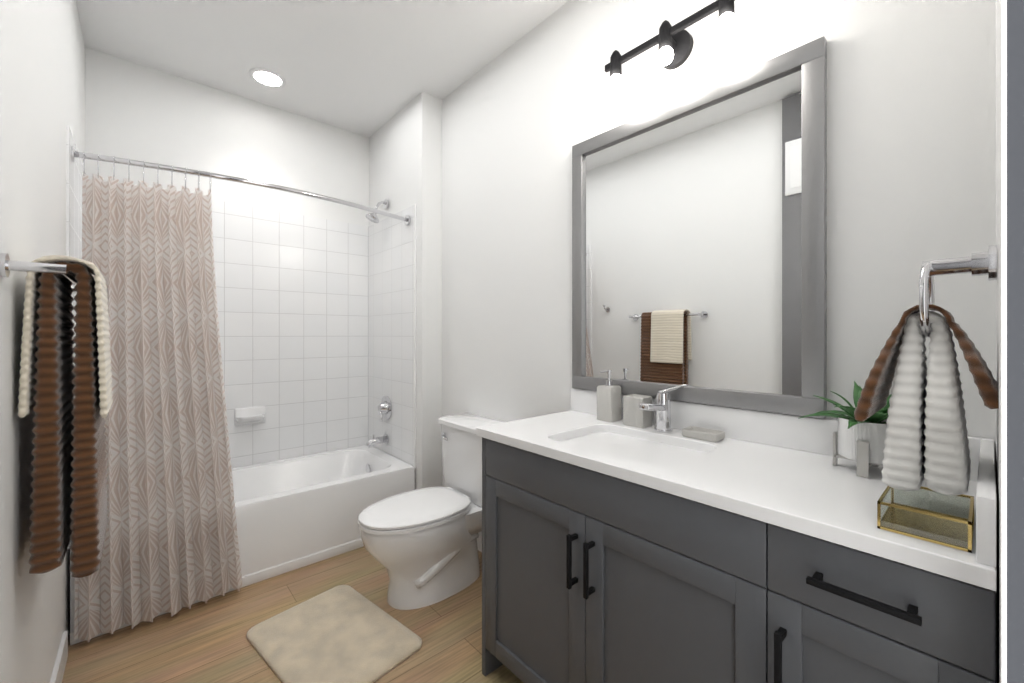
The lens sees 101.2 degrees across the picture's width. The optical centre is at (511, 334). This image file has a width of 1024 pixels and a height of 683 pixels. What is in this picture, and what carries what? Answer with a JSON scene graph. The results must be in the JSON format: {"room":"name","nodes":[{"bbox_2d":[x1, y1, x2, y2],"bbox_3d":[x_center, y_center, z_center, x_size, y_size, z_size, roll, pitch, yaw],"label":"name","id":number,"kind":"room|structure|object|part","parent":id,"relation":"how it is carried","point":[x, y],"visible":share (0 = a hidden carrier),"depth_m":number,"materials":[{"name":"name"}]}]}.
{"room":"bathroom","nodes":[
{"label":"bathroom","id":0,"kind":"room"},
{"bbox_2d":[0,0,84,682],"bbox_3d":[-1.258,-0.145,1.011,0.100,2.780,3.400,0,0,-41],"label":"wall","id":1,"kind":"structure","parent":0,"point":[42,75],"depth_m":1.11,"materials":[{"name":"white paint"}]},
{"bbox_2d":[0,253,112,577],"bbox_3d":[-1.224,0.208,1.171,0.161,0.803,0.627,0,0,-41],"label":"towel rail","id":2,"kind":"object","parent":1,"relation":"attached to","point":[69,495],"visible":1,"depth_m":1.05,"materials":[{"name":"brown fabric"}]},
{"bbox_2d":[50,631,67,682],"bbox_3d":[-0.942,1.195,0.737,0.012,0.100,2.371,0,0,-41],"label":"baseboard","id":3,"kind":"structure","parent":1,"relation":"attached to","point":[59,667],"depth_m":1.52,"materials":[{"name":"white paint"}]},
{"bbox_2d":[66,125,85,548],"bbox_3d":[-2.027,0.010,1.965,0.008,1.700,0.736,0,0,-41],"label":"tile","id":4,"kind":"structure","parent":1,"relation":"attached to","point":[74,171],"depth_m":1.80,"materials":[{"name":"white tile"}]},
{"bbox_2d":[71,146,410,641],"bbox_3d":[-1.208,0.217,2.200,1.545,2.008,0.226,0,0,-41],"label":"shower curtain","id":5,"kind":"object","parent":1,"relation":"attached to","point":[171,545],"visible":0.94,"depth_m":1.85,"materials":[{"name":"beige fabric"}]},
{"bbox_2d":[85,47,368,226],"bbox_3d":[-1.674,-0.145,2.844,1.900,2.780,0.100,0,0,-41],"label":"wall","id":6,"kind":"structure","parent":0,"point":[135,111],"depth_m":2.63,"materials":[{"name":"white paint"}]},
{"bbox_2d":[88,178,367,467],"bbox_3d":[-1.692,0.010,2.755,1.555,1.700,0.008,0,0,-41],"label":"tile","id":7,"kind":"structure","parent":6,"relation":"attached to","point":[292,296],"depth_m":2.90,"materials":[{"name":"white tile"}]},
{"bbox_2d":[235,406,264,425],"bbox_3d":[-1.679,0.525,2.709,0.170,0.110,0.080,0,0,-41],"label":"soap shelf","id":8,"kind":"object","parent":6,"relation":"attached to","point":[249,415],"visible":1,"depth_m":2.71,"materials":[{"name":"white ceramic"}]},
{"bbox_2d":[62,546,522,682],"bbox_3d":[-0.583,1.275,1.606,1.900,0.060,3.400,0,0,-41],"label":"floor","id":9,"kind":"structure","parent":0,"point":[203,642],"depth_m":1.73,"materials":[{"name":"brown wood"}]},
{"bbox_2d":[70,445,414,644],"bbox_3d":[-1.442,1.045,2.471,1.533,0.400,0.745,0,0,-41],"label":"bathtub","id":10,"kind":"object","parent":9,"relation":"on","point":[293,513],"visible":0.46,"depth_m":2.38,"materials":[{"name":"white ceramic"}]},
{"bbox_2d":[247,585,421,682],"bbox_3d":[-0.731,1.234,1.722,0.640,0.020,0.450,0,0,40],"label":"bath rug","id":11,"kind":"object","parent":9,"relation":"on","point":[343,634],"visible":0.96,"depth_m":1.69,"materials":[{"name":"beige fabric"}]},
{"bbox_2d":[358,413,503,609],"bbox_3d":[-0.386,0.855,2.099,0.746,0.781,0.480,0,0,-41],"label":"toilet","id":12,"kind":"object","parent":9,"relation":"on","point":[420,544],"visible":0.92,"depth_m":1.98,"materials":[{"name":"white ceramic"}]},
{"bbox_2d":[476,432,996,682],"bbox_3d":[0.485,0.807,1.244,0.572,0.875,1.240,0,0,-41],"label":"bathroom vanity","id":13,"kind":"object","parent":9,"relation":"on","point":[753,546],"depth_m":0.97,"materials":[{"name":"grey paint"}]},
{"bbox_2d":[476,408,996,583],"bbox_3d":[0.489,0.355,1.258,0.548,0.030,1.256,0,0,-41],"label":"countertop","id":14,"kind":"structure","parent":13,"relation":"on","point":[792,485],"depth_m":1.00,"materials":[{"name":"white stone"}]},
{"bbox_2d":[597,370,620,421],"bbox_3d":[0.386,0.239,1.680,0.077,0.200,0.072,0,0,-41],"label":"soap dispenser","id":15,"kind":"object","parent":14,"relation":"on","point":[608,401],"visible":0.96,"depth_m":1.66,"materials":[{"name":"grey ceramic"}]},
{"bbox_2d":[560,428,699,463],"bbox_3d":[0.372,0.435,1.347,0.355,0.154,0.468,0,0,-41],"label":"sink","id":16,"kind":"object","parent":14,"relation":"in","point":[646,447],"depth_m":1.41,"materials":[{"name":"white ceramic"}]},
{"bbox_2d":[623,394,651,427],"bbox_3d":[0.471,0.284,1.578,0.068,0.111,0.086,0,0,-41],"label":"tumbler","id":17,"kind":"object","parent":14,"relation":"on","point":[634,415],"visible":0.96,"depth_m":1.55,"materials":[{"name":"grey ceramic"}]},
{"bbox_2d":[639,384,684,432],"bbox_3d":[0.521,0.258,1.465,0.199,0.162,0.083,0,0,-41],"label":"faucet","id":18,"kind":"object","parent":14,"relation":"on","point":[661,407],"visible":1,"depth_m":1.47,"materials":[{"name":"silver metal"}]},
{"bbox_2d":[682,426,724,441],"bbox_3d":[0.632,0.327,1.390,0.076,0.024,0.116,0,0,-41],"label":"soap dish","id":19,"kind":"object","parent":14,"relation":"on","point":[705,434],"visible":0.96,"depth_m":1.38,"materials":[{"name":"grey ceramic"}]},
{"bbox_2d":[833,432,882,477],"bbox_3d":[0.888,0.297,1.049,0.113,0.085,0.113,0,0,4],"label":"plant stand","id":20,"kind":"object","parent":14,"relation":"on","point":[863,465],"visible":0.6,"depth_m":1.01,"materials":[{"name":"silver metal"}]},
{"bbox_2d":[798,381,891,464],"bbox_3d":[0.872,0.201,1.023,0.198,0.218,0.294,0,0,-41],"label":"plant","id":21,"kind":"object","parent":20,"relation":"on","point":[871,430],"visible":0.54,"depth_m":1.02,"materials":[{"name":"green plant"}]},
{"bbox_2d":[877,486,973,552],"bbox_3d":[0.739,0.316,0.750,0.160,0.047,0.112,0,0,-41],"label":"box","id":22,"kind":"object","parent":14,"relation":"on","point":[946,529],"visible":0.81,"depth_m":0.73,"materials":[{"name":"gold metal"}]},
{"bbox_2d":[76,0,569,136],"bbox_3d":[-0.583,-1.565,1.606,1.900,0.060,3.400,0,0,-41],"label":"ceiling","id":23,"kind":"structure","parent":0,"point":[367,68],"depth_m":2.22,"materials":[{"name":"white paint"}]},
{"bbox_2d":[249,68,285,87],"bbox_3d":[-1.457,-1.531,2.512,0.196,0.008,0.196,0,0,-41],"label":"recessed light","id":24,"kind":"object","parent":23,"relation":"in","point":[252,71],"depth_m":2.50,"materials":[{"name":"white paint"}]},
{"bbox_3d":[-1.457,-1.531,2.512,0.144,0.001,0.144,0,0,-41],"label":"led recessed ceiling light","id":25,"kind":"part","parent":24,"relation":"part of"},
{"bbox_2d":[369,92,441,489],"bbox_3d":[-0.785,-0.145,3.011,0.145,2.780,0.825,0,0,-41],"label":"wall","id":26,"kind":"structure","parent":0,"point":[405,157],"depth_m":2.71,"materials":[{"name":"white paint"}]},
{"bbox_2d":[368,205,413,465],"bbox_3d":[-0.868,0.010,2.990,0.008,1.700,0.730,0,0,-41],"label":"tile","id":27,"kind":"structure","parent":26,"relation":"attached to","point":[390,308],"depth_m":2.95,"materials":[{"name":"white tile"}]},
{"bbox_2d":[365,199,391,472],"bbox_3d":[-0.955,-0.003,2.964,0.155,1.934,0.170,0,0,-41],"label":"shower fixture","id":28,"kind":"object","parent":27,"relation":"attached to","point":[385,408],"visible":0.88,"depth_m":2.97,"materials":[{"name":"silver metal"}]},
{"bbox_2d":[414,204,415,468],"bbox_3d":[-0.624,0.010,2.712,0.010,1.700,0.010,0,0,-41],"label":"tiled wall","id":29,"kind":"structure","parent":26,"relation":"attached to","point":[415,336],"depth_m":2.71,"materials":[{"name":"white ceramic"}]},
{"bbox_2d":[477,532,481,551],"bbox_3d":[-0.110,1.195,2.346,0.012,0.100,1.065,0,0,-41],"label":"baseboard","id":30,"kind":"structure","parent":26,"relation":"attached to","point":[479,540],"depth_m":2.42,"materials":[{"name":"white paint"}]},
{"bbox_2d":[442,0,995,532],"bbox_3d":[0.080,-0.145,2.191,0.132,2.780,3.400,0,0,-41],"label":"wall","id":31,"kind":"structure","parent":0,"point":[910,136],"depth_m":1.42,"materials":[{"name":"white paint"}]},
{"bbox_2d":[605,0,735,90],"bbox_3d":[0.563,-1.033,1.505,0.111,0.154,0.510,0,0,-41],"label":"sconce","id":32,"kind":"object","parent":31,"relation":"attached to","point":[675,42],"visible":1,"depth_m":1.48,"materials":[{"name":"black metal"}]},
{"bbox_3d":[0.585,-0.303,1.541,0.030,1.080,0.925,0,0,-41],"label":"mirror","id":33,"kind":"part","parent":31,"relation":"part of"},
{"bbox_2d":[571,388,993,479],"bbox_3d":[0.687,0.290,1.433,0.020,0.099,1.256,0,0,-41],"label":"backsplash","id":34,"kind":"structure","parent":31,"relation":"attached to","point":[809,434],"depth_m":1.32,"materials":[{"name":"white stone"}]},
{"bbox_2d":[996,0,1006,682],"bbox_3d":[0.508,-0.145,0.368,1.900,2.780,0.100,0,0,-41],"label":"wall","id":35,"kind":"structure","parent":0,"point":[1001,335],"depth_m":0.52,"materials":[{"name":"white paint"}]},
{"bbox_2d":[854,245,998,495],"bbox_3d":[0.792,0.060,0.802,0.220,0.436,0.187,0,0,-41],"label":"towel ring","id":36,"kind":"object","parent":35,"relation":"attached to","point":[926,432],"visible":1,"depth_m":0.75,"materials":[{"name":"white fabric"}]},
{"bbox_2d":[972,440,995,567],"bbox_3d":[0.894,0.290,0.791,0.518,0.099,0.020,0,0,-41],"label":"backsplash","id":37,"kind":"structure","parent":35,"relation":"attached to","point":[984,532],"depth_m":0.63,"materials":[{"name":"white stone"}]},
{"bbox_2d":[1007,0,1023,682],"bbox_3d":[0.140,-0.005,0.113,0.310,2.500,0.004,0,0,-41],"label":"door frame","id":38,"kind":"structure","parent":35,"relation":"attached to","point":[1015,341],"depth_m":0.14,"materials":[{"name":"grey paint"}]}
]}

